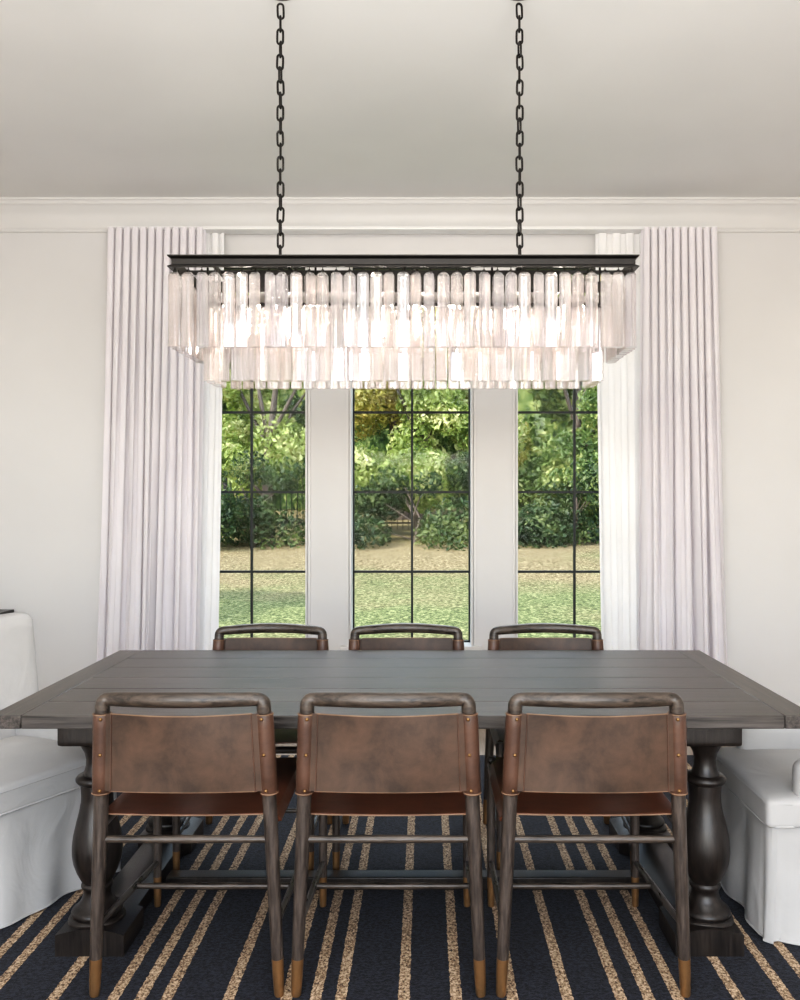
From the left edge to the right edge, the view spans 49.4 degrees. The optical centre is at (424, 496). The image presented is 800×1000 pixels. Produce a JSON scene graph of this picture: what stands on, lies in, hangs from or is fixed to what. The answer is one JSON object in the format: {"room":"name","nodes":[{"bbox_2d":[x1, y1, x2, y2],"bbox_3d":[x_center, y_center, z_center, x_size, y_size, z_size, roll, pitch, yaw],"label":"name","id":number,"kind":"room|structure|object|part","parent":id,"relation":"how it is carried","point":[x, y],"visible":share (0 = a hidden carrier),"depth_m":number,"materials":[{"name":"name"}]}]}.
{"room":"dining room","nodes":[
{"label":"dining room","id":0,"kind":"room"},
{"bbox_2d":[0,0,799,196],"bbox_3d":[-0.150,-1.876,1.185,6.700,0.120,8.770,0,0,0],"label":"ceiling","id":1,"kind":"structure","parent":0,"point":[99,98],"depth_m":3.96,"materials":[{"name":"paint"}]},
{"bbox_2d":[167,0,639,389],"bbox_3d":[-0.073,-1.107,3.110,1.588,1.415,0.384,0,0,0],"label":"chandelier","id":2,"kind":"object","parent":1,"relation":"hanging from","point":[326,328],"visible":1,"depth_m":2.93,"materials":[{"name":"clear glass"}]},
{"bbox_3d":[-0.073,-0.794,3.110,1.586,0.040,0.380,0,0,0],"label":"frame","id":3,"kind":"part","parent":2,"relation":"part of","materials":[{"name":"brown metal"}]},
{"bbox_3d":[-0.073,-0.759,3.110,1.556,0.101,0.350,0,0,0],"label":"lamp plate","id":4,"kind":"part","parent":2,"relation":"part of","materials":[{"name":"clear glass"}]},
{"bbox_3d":[-0.073,-0.662,3.110,1.362,0.012,0.242,0,0,0],"label":"rail","id":5,"kind":"part","parent":2,"relation":"part of","materials":[{"name":"clear glass"}]},
{"bbox_2d":[0,233,799,702],"bbox_3d":[-0.150,-0.231,5.460,6.700,3.370,0.220,0,0,0],"label":"wall","id":6,"kind":"structure","parent":0,"point":[53,286],"depth_m":5.35,"materials":[{"name":"paint"}]},
{"bbox_2d":[220,267,309,637],"bbox_3d":[-1.091,-0.261,5.405,0.844,2.450,0.200,0,0,0],"label":"window","id":7,"kind":"structure","parent":6,"relation":"in","point":[251,412],"depth_m":5.46,"materials":[{"name":"paint"}]},
{"bbox_3d":[-1.091,-0.265,5.478,0.714,2.353,0.035,0,0,0],"label":"frame","id":8,"kind":"part","parent":7,"relation":"part of","materials":[{"name":"metal"}]},
{"bbox_3d":[-1.091,-0.261,5.421,0.804,2.450,0.167,0,0,0],"label":"casing","id":9,"kind":"part","parent":7,"relation":"part of","materials":[{"name":"paint"}]},
{"bbox_2d":[0,197,799,232],"bbox_3d":[-0.150,-1.721,5.308,6.300,0.190,0.084,0,0,0],"label":"trim","id":10,"kind":"structure","parent":6,"relation":"attached to","point":[17,214],"depth_m":5.32,"materials":[{"name":"paint"}]},
{"bbox_2d":[340,267,481,649],"bbox_3d":[-0.085,-0.261,5.405,0.866,2.450,0.200,0,0,0],"label":"window","id":11,"kind":"structure","parent":6,"relation":"in","point":[470,644],"depth_m":5.42,"materials":[{"name":"paint"}]},
{"bbox_3d":[-0.085,0.925,5.405,0.866,0.027,0.200,0,0,0],"label":"sill","id":12,"kind":"part","parent":11,"relation":"part of","materials":[{"name":"paint"}]},
{"bbox_2d":[107,226,717,233],"bbox_3d":[-0.075,-1.606,5.235,3.640,0.022,0.100,0,0,0],"label":"track","id":13,"kind":"object","parent":6,"relation":"attached to","point":[209,229],"visible":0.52,"depth_m":5.19,"materials":[{"name":"white metal"}]},
{"bbox_2d":[96,227,205,661],"bbox_3d":[-1.641,-0.103,5.166,0.664,2.985,0.139,0,0,0],"label":"curtain","id":14,"kind":"object","parent":13,"relation":"hanging from","point":[150,555],"visible":0.77,"depth_m":5.15,"materials":[{"name":"fabric"}]},
{"bbox_2d":[199,233,223,649],"bbox_3d":[-1.329,-0.103,5.271,0.231,2.985,0.033,0,0,0],"label":"sheer curtain","id":15,"kind":"object","parent":13,"relation":"hanging from","point":[212,395],"visible":0.39,"depth_m":5.26,"materials":[{"name":"white fabric"}]},
{"bbox_2d":[595,233,640,649],"bbox_3d":[1.190,-0.103,5.261,0.312,2.985,0.042,0,0,0],"label":"sheer curtain","id":16,"kind":"object","parent":13,"relation":"hanging from","point":[618,394],"visible":0.56,"depth_m":5.27,"materials":[{"name":"white fabric"}]},
{"bbox_2d":[638,227,727,665],"bbox_3d":[1.554,-0.103,5.178,0.559,2.985,0.144,0,0,0],"label":"curtain","id":17,"kind":"object","parent":13,"relation":"hanging from","point":[681,602],"visible":0.85,"depth_m":5.15,"materials":[{"name":"fabric"}]},
{"bbox_2d":[513,267,599,637],"bbox_3d":[0.940,-0.261,5.405,0.870,2.450,0.200,0,0,0],"label":"window","id":18,"kind":"structure","parent":6,"relation":"in","point":[516,412],"depth_m":5.46,"materials":[{"name":"paint"}]},
{"bbox_3d":[0.940,-0.261,5.421,0.830,2.450,0.167,0,0,0],"label":"casing","id":19,"kind":"part","parent":18,"relation":"part of","materials":[{"name":"paint"}]},
{"bbox_3d":[0.940,-0.265,5.478,0.740,2.353,0.035,0,0,0],"label":"frame","id":20,"kind":"part","parent":18,"relation":"part of","materials":[{"name":"metal"}]},
{"bbox_2d":[275,729,735,754],"bbox_3d":[-0.150,1.444,1.075,6.700,0.080,8.550,0,0,0],"label":"floor","id":21,"kind":"structure","parent":0,"point":[482,732],"depth_m":4.92,"materials":[{"name":"brown wood"}]},
{"bbox_2d":[0,609,13,613],"bbox_3d":[-2.840,1.064,5.087,0.660,0.760,0.467,0,0,0],"label":"sideboard","id":22,"kind":"object","parent":21,"relation":"on","point":[2,611],"visible":0.19,"depth_m":5.26,"materials":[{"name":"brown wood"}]},
{"bbox_2d":[0,755,799,999],"bbox_3d":[0.000,1.398,3.150,3.900,0.012,3.100,0,0,0],"label":"area rug","id":23,"kind":"object","parent":21,"relation":"on","point":[197,944],"visible":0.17,"depth_m":2.73,"materials":[{"name":"blue carpet"}]},
{"bbox_2d":[0,612,120,928],"bbox_3d":[-1.549,0.929,3.147,0.683,0.915,0.690,0,0,28],"label":"armchair","id":24,"kind":"object","parent":23,"relation":"on","point":[40,795],"visible":0.7,"depth_m":2.99,"materials":[{"name":"fabric"}]},
{"bbox_3d":[-1.772,0.752,3.268,0.175,0.560,0.690,0,0,28],"label":"backrest","id":25,"kind":"part","parent":24,"relation":"part of","materials":[{"name":"fabric"}]},
{"bbox_3d":[-1.445,0.929,3.370,0.490,0.241,0.082,0,0,28],"label":"arm","id":26,"kind":"part","parent":24,"relation":"part of","materials":[{"name":"fabric"}]},
{"bbox_2d":[0,735,85,813],"bbox_3d":[-1.486,0.972,3.113,0.515,0.115,0.585,0,0,28],"label":"seat cushion","id":27,"kind":"object","parent":24,"relation":"on","point":[36,772],"depth_m":3.00,"materials":[{"name":"fabric"}]},
{"bbox_2d":[89,692,295,997],"bbox_3d":[-0.665,0.960,2.652,0.544,0.865,0.645,0,0,0],"label":"dining chair","id":28,"kind":"object","parent":23,"relation":"on","point":[209,765],"visible":0.94,"depth_m":2.38,"materials":[{"name":"brown leather"}]},
{"bbox_3d":[-0.899,0.939,2.412,0.044,0.697,0.082,0,0,-38],"label":"leg","id":29,"kind":"part","parent":28,"relation":"part of","materials":[{"name":"brown wood"}]},
{"bbox_3d":[-0.906,0.911,2.689,0.029,0.033,0.542,0,0,-1],"label":"seat rail","id":30,"kind":"part","parent":28,"relation":"part of","materials":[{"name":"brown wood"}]},
{"bbox_3d":[-0.910,1.088,2.960,0.030,0.406,0.030,0,0,0],"label":"leg","id":31,"kind":"part","parent":28,"relation":"part of","materials":[{"name":"brown wood"}]},
{"bbox_3d":[-0.665,0.560,2.372,0.485,0.066,0.083,0,0,0],"label":"rail","id":32,"kind":"part","parent":28,"relation":"part of","materials":[{"name":"brown wood"}]},
{"bbox_3d":[-0.665,0.700,2.374,0.441,0.218,0.050,0,0,0],"label":"backrest","id":33,"kind":"part","parent":28,"relation":"part of","materials":[{"name":"leather"}]},
{"bbox_3d":[-0.665,0.898,2.694,0.521,0.030,0.522,0,0,0],"label":"seat","id":34,"kind":"part","parent":28,"relation":"part of","materials":[{"name":"leather"}]},
{"bbox_3d":[-0.431,0.939,2.412,0.044,0.697,0.082,0,0,38],"label":"leg","id":35,"kind":"part","parent":28,"relation":"part of","materials":[{"name":"brown wood"}]},
{"bbox_2d":[172,623,331,869],"bbox_3d":[-0.664,0.970,3.488,0.544,0.843,0.645,0,0,0],"label":"dining chair","id":36,"kind":"object","parent":23,"relation":"on","point":[282,736],"visible":0.32,"depth_m":3.74,"materials":[{"name":"leather"}]},
{"bbox_3d":[-0.909,1.096,3.180,0.030,0.396,0.030,0,0,0],"label":"leg","id":37,"kind":"part","parent":36,"relation":"part of","materials":[{"name":"brown wood"}]},
{"bbox_3d":[-0.664,0.581,3.768,0.485,0.065,0.083,0,0,0],"label":"rail","id":38,"kind":"part","parent":36,"relation":"part of","materials":[{"name":"brown wood"}]},
{"bbox_3d":[-0.664,0.718,3.766,0.441,0.213,0.050,0,0,0],"label":"backrest","id":39,"kind":"part","parent":36,"relation":"part of","materials":[{"name":"leather"}]},
{"bbox_3d":[-0.664,0.911,3.446,0.521,0.029,0.522,0,0,0],"label":"seat","id":40,"kind":"part","parent":36,"relation":"part of","materials":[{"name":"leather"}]},
{"bbox_3d":[-0.664,0.925,3.182,0.490,0.026,0.027,0,0,0],"label":"seat rail","id":41,"kind":"part","parent":36,"relation":"part of","materials":[{"name":"brown wood"}]},
{"bbox_3d":[-0.419,1.096,3.180,0.030,0.396,0.030,0,0,0],"label":"leg","id":42,"kind":"part","parent":36,"relation":"part of","materials":[{"name":"brown wood"}]},
{"bbox_2d":[291,692,485,997],"bbox_3d":[-0.102,0.960,2.652,0.544,0.865,0.645,0,0,0],"label":"dining chair","id":43,"kind":"object","parent":23,"relation":"on","point":[347,765],"visible":1,"depth_m":2.38,"materials":[{"name":"leather"}]},
{"bbox_3d":[-0.336,0.939,2.412,0.044,0.697,0.082,0,0,-38],"label":"leg","id":44,"kind":"part","parent":43,"relation":"part of","materials":[{"name":"brown wood"}]},
{"bbox_3d":[-0.347,1.088,2.960,0.030,0.406,0.030,0,0,0],"label":"leg","id":45,"kind":"part","parent":43,"relation":"part of","materials":[{"name":"brown wood"}]},
{"bbox_3d":[-0.102,0.560,2.372,0.485,0.066,0.083,0,0,0],"label":"rail","id":46,"kind":"part","parent":43,"relation":"part of","materials":[{"name":"brown wood"}]},
{"bbox_3d":[-0.102,0.700,2.374,0.441,0.218,0.050,0,0,0],"label":"backrest","id":47,"kind":"part","parent":43,"relation":"part of","materials":[{"name":"leather"}]},
{"bbox_3d":[-0.102,0.898,2.694,0.521,0.030,0.522,0,0,0],"label":"seat","id":48,"kind":"part","parent":43,"relation":"part of","materials":[{"name":"leather"}]},
{"bbox_3d":[0.143,1.088,2.960,0.030,0.406,0.030,0,0,0],"label":"leg","id":49,"kind":"part","parent":43,"relation":"part of","materials":[{"name":"brown wood"}]},
{"bbox_3d":[0.132,0.939,2.412,0.044,0.697,0.082,0,0,38],"label":"leg","id":50,"kind":"part","parent":43,"relation":"part of","materials":[{"name":"brown wood"}]},
{"bbox_2d":[332,623,463,869],"bbox_3d":[-0.080,0.970,3.488,0.544,0.843,0.645,0,0,0],"label":"dining chair","id":51,"kind":"object","parent":23,"relation":"on","point":[457,642],"visible":0.26,"depth_m":3.76,"materials":[{"name":"leather"}]},
{"bbox_3d":[-0.325,1.096,3.180,0.030,0.396,0.030,0,0,0],"label":"leg","id":52,"kind":"part","parent":51,"relation":"part of","materials":[{"name":"brown wood"}]},
{"bbox_3d":[-0.080,0.718,3.766,0.441,0.213,0.050,0,0,0],"label":"backrest","id":53,"kind":"part","parent":51,"relation":"part of","materials":[{"name":"leather"}]},
{"bbox_3d":[-0.080,0.581,3.768,0.485,0.065,0.083,0,0,0],"label":"rail","id":54,"kind":"part","parent":51,"relation":"part of","materials":[{"name":"brown wood"}]},
{"bbox_2d":[0,650,799,956],"bbox_3d":[-0.065,1.018,3.110,2.440,0.748,1.100,0,0,0],"label":"dining table","id":55,"kind":"object","parent":23,"relation":"on","point":[720,702],"visible":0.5,"depth_m":2.97,"materials":[{"name":"brown wood"}]},
{"bbox_3d":[-1.030,1.046,2.735,0.170,0.564,0.170,0,0,0],"label":"leg","id":56,"kind":"part","parent":55,"relation":"part of","materials":[{"name":"brown wood"}]},
{"bbox_3d":[-1.030,1.046,3.485,0.170,0.564,0.170,0,0,0],"label":"leg","id":57,"kind":"part","parent":55,"relation":"part of","materials":[{"name":"brown wood"}]},
{"bbox_3d":[0.880,1.046,3.485,0.170,0.564,0.170,0,0,0],"label":"leg","id":58,"kind":"part","parent":55,"relation":"part of","materials":[{"name":"brown wood"}]},
{"bbox_3d":[0.880,1.046,2.735,0.170,0.564,0.170,0,0,0],"label":"leg","id":59,"kind":"part","parent":55,"relation":"part of","materials":[{"name":"brown wood"}]},
{"bbox_2d":[483,623,630,869],"bbox_3d":[0.519,0.970,3.488,0.544,0.843,0.645,0,0,0],"label":"dining chair","id":60,"kind":"object","parent":23,"relation":"on","point":[494,737],"visible":0.31,"depth_m":3.75,"materials":[{"name":"leather"}]},
{"bbox_3d":[0.285,0.950,3.728,0.044,0.679,0.082,0,0,38],"label":"leg","id":61,"kind":"part","parent":60,"relation":"part of","materials":[{"name":"brown wood"}]},
{"bbox_3d":[0.519,0.911,3.446,0.521,0.029,0.522,0,0,0],"label":"seat","id":62,"kind":"part","parent":60,"relation":"part of","materials":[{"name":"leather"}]},
{"bbox_3d":[0.274,1.096,3.180,0.030,0.396,0.030,0,0,0],"label":"leg","id":63,"kind":"part","parent":60,"relation":"part of","materials":[{"name":"brown wood"}]},
{"bbox_3d":[0.519,0.581,3.768,0.485,0.065,0.083,0,0,0],"label":"rail","id":64,"kind":"part","parent":60,"relation":"part of","materials":[{"name":"brown wood"}]},
{"bbox_3d":[0.519,0.718,3.766,0.441,0.213,0.050,0,0,0],"label":"backrest","id":65,"kind":"part","parent":60,"relation":"part of","materials":[{"name":"leather"}]},
{"bbox_2d":[487,692,690,997],"bbox_3d":[0.470,0.960,2.652,0.544,0.865,0.645,0,0,0],"label":"dining chair","id":66,"kind":"object","parent":23,"relation":"on","point":[550,765],"visible":1,"depth_m":2.38,"materials":[{"name":"leather"}]},
{"bbox_3d":[0.225,1.088,2.960,0.030,0.406,0.030,0,0,0],"label":"leg","id":67,"kind":"part","parent":66,"relation":"part of","materials":[{"name":"brown wood"}]},
{"bbox_3d":[0.236,0.939,2.412,0.044,0.697,0.082,0,0,-38],"label":"leg","id":68,"kind":"part","parent":66,"relation":"part of","materials":[{"name":"brown wood"}]},
{"bbox_3d":[0.470,0.898,2.694,0.521,0.030,0.522,0,0,0],"label":"seat","id":69,"kind":"part","parent":66,"relation":"part of","materials":[{"name":"leather"}]},
{"bbox_3d":[0.470,0.700,2.374,0.441,0.218,0.050,0,0,0],"label":"backrest","id":70,"kind":"part","parent":66,"relation":"part of","materials":[{"name":"leather"}]},
{"bbox_3d":[0.470,0.560,2.372,0.485,0.066,0.083,0,0,0],"label":"rail","id":71,"kind":"part","parent":66,"relation":"part of","materials":[{"name":"brown wood"}]},
{"bbox_3d":[0.715,1.088,2.960,0.030,0.406,0.030,0,0,0],"label":"leg","id":72,"kind":"part","parent":66,"relation":"part of","materials":[{"name":"brown wood"}]},
{"bbox_3d":[0.711,0.911,2.689,0.029,0.033,0.542,0,0,1],"label":"seat rail","id":73,"kind":"part","parent":66,"relation":"part of","materials":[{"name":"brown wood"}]},
{"bbox_3d":[0.704,0.939,2.412,0.044,0.697,0.082,0,0,38],"label":"leg","id":74,"kind":"part","parent":66,"relation":"part of","materials":[{"name":"brown wood"}]},
{"bbox_2d":[716,728,799,945],"bbox_3d":[1.389,0.929,2.985,0.683,0.915,0.690,0,0,0],"label":"armchair","id":75,"kind":"object","parent":23,"relation":"on","point":[760,794],"visible":0.81,"depth_m":2.81,"materials":[{"name":"fabric"}]},
{"bbox_2d":[716,747,799,827],"bbox_3d":[1.318,0.972,2.985,0.515,0.115,0.585,0,0,0],"label":"seat cushion","id":76,"kind":"object","parent":75,"relation":"on","point":[759,779],"depth_m":2.89,"materials":[{"name":"fabric"}]},
{"bbox_3d":[1.405,0.929,3.231,0.490,0.241,0.082,0,0,0],"label":"arm","id":77,"kind":"part","parent":75,"relation":"part of","materials":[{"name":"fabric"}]},
{"bbox_3d":[1.405,0.929,2.739,0.490,0.241,0.082,0,0,0],"label":"arm","id":78,"kind":"part","parent":75,"relation":"part of","materials":[{"name":"fabric"}]},
{"label":"outside","id":79,"kind":"structure","parent":0,"visible":0},
{"bbox_2d":[219,507,600,639],"bbox_3d":[0.000,0.940,20.620,52.000,1.428,30.000,0,0,0],"label":"lawn","id":80,"kind":"structure","parent":79,"point":[380,598],"depth_m":11.78,"materials":[{"name":"green plant"}]},
{"bbox_2d":[220,449,304,549],"bbox_3d":[-3.116,0.257,15.899,3.111,2.333,2.106,0,0,0],"label":"shrub","id":81,"kind":"object","parent":80,"relation":"on","point":[238,518],"visible":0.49,"depth_m":15.59,"materials":[{"name":"green plant"}]},
{"bbox_2d":[221,293,304,538],"bbox_3d":[-3.202,-1.593,17.840,3.100,4.959,3.239,0,0,-17],"label":"tree","id":82,"kind":"object","parent":80,"relation":"on","point":[271,439],"visible":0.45,"depth_m":17.62,"materials":[{"name":"green plant"}]},
{"bbox_2d":[222,275,304,441],"bbox_3d":[-5.842,-3.648,22.106,6.001,8.901,5.048,0,0,-33],"label":"tree","id":83,"kind":"object","parent":80,"relation":"on","point":[300,418],"visible":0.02,"depth_m":21.68,"materials":[{"name":"bright leaf"},{"name":"bark"}]},
{"bbox_2d":[223,467,541,529],"bbox_3d":[0.000,0.242,19.600,18.080,1.820,0.080,0,0,0],"label":"fence","id":84,"kind":"object","parent":80,"relation":"on","point":[224,486],"visible":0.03,"depth_m":19.59,"materials":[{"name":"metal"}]},
{"bbox_3d":[-4.500,0.242,19.600,0.080,1.820,0.080,0,0,0],"label":"post","id":85,"kind":"part","parent":84,"relation":"part of","materials":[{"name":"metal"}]},
{"bbox_3d":[-3.375,0.067,19.600,2.168,1.330,0.030,0,0,0],"label":"fence panel","id":86,"kind":"part","parent":84,"relation":"part of","materials":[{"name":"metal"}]},
{"bbox_3d":[-1.125,0.067,19.600,2.168,1.330,0.030,0,0,0],"label":"fence panel","id":87,"kind":"part","parent":84,"relation":"part of","materials":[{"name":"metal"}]},
{"bbox_3d":[1.125,0.067,19.600,2.168,1.330,0.030,0,0,0],"label":"fence panel","id":88,"kind":"part","parent":84,"relation":"part of","materials":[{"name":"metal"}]},
{"bbox_2d":[221,357,593,513],"bbox_3d":[-0.013,-5.444,29.242,43.211,15.520,7.623,0,0,0],"label":"woodland","id":89,"kind":"object","parent":80,"relation":"on","point":[541,429],"visible":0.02,"depth_m":28.99,"materials":[{"name":"green plant"}]},
{"bbox_2d":[355,450,467,550],"bbox_3d":[-0.194,0.298,15.636,2.964,2.368,2.284,0,0,0],"label":"shrub","id":90,"kind":"object","parent":80,"relation":"on","point":[447,529],"visible":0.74,"depth_m":15.52,"materials":[{"name":"green plant"}]},
{"bbox_3d":[-0.311,0.310,15.768,1.700,1.134,1.040,0,0,0],"label":"stem","id":91,"kind":"part","parent":90,"relation":"part of","materials":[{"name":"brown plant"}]},
{"bbox_2d":[355,309,528,535],"bbox_3d":[-0.078,-1.619,17.585,3.742,4.909,3.352,0,0,-34],"label":"tree","id":92,"kind":"object","parent":80,"relation":"on","point":[424,425],"visible":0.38,"depth_m":17.04,"materials":[{"name":"green plant"}]},
{"bbox_2d":[355,307,533,519],"bbox_3d":[-0.519,-3.504,22.115,6.592,8.290,5.485,0,0,-25],"label":"tree","id":93,"kind":"object","parent":80,"relation":"on","point":[389,397],"visible":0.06,"depth_m":21.17,"materials":[{"name":"green plant"}]},
{"bbox_2d":[518,293,598,535],"bbox_3d":[3.154,-1.792,17.231,3.183,5.333,3.325,0,0,0],"label":"tree","id":94,"kind":"object","parent":80,"relation":"on","point":[561,462],"visible":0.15,"depth_m":16.79,"materials":[{"name":"green plant"}]},
{"bbox_2d":[518,461,599,548],"bbox_3d":[2.538,0.296,15.725,2.521,1.923,2.603,0,0,20],"label":"shrub","id":95,"kind":"object","parent":80,"relation":"on","point":[555,526],"visible":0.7,"depth_m":15.23,"materials":[{"name":"green plant"}]},
{"bbox_3d":[2.852,0.309,15.713,1.253,1.140,1.428,0,0,26],"label":"stem","id":96,"kind":"part","parent":95,"relation":"part of","materials":[{"name":"brown plant"}]},
{"bbox_2d":[527,275,596,428],"bbox_3d":[5.382,-3.866,21.761,5.723,9.126,5.835,0,0,0],"label":"tree","id":97,"kind":"object","parent":80,"relation":"on","point":[548,405],"visible":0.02,"depth_m":22.24,"materials":[{"name":"green plant"}]}
]}

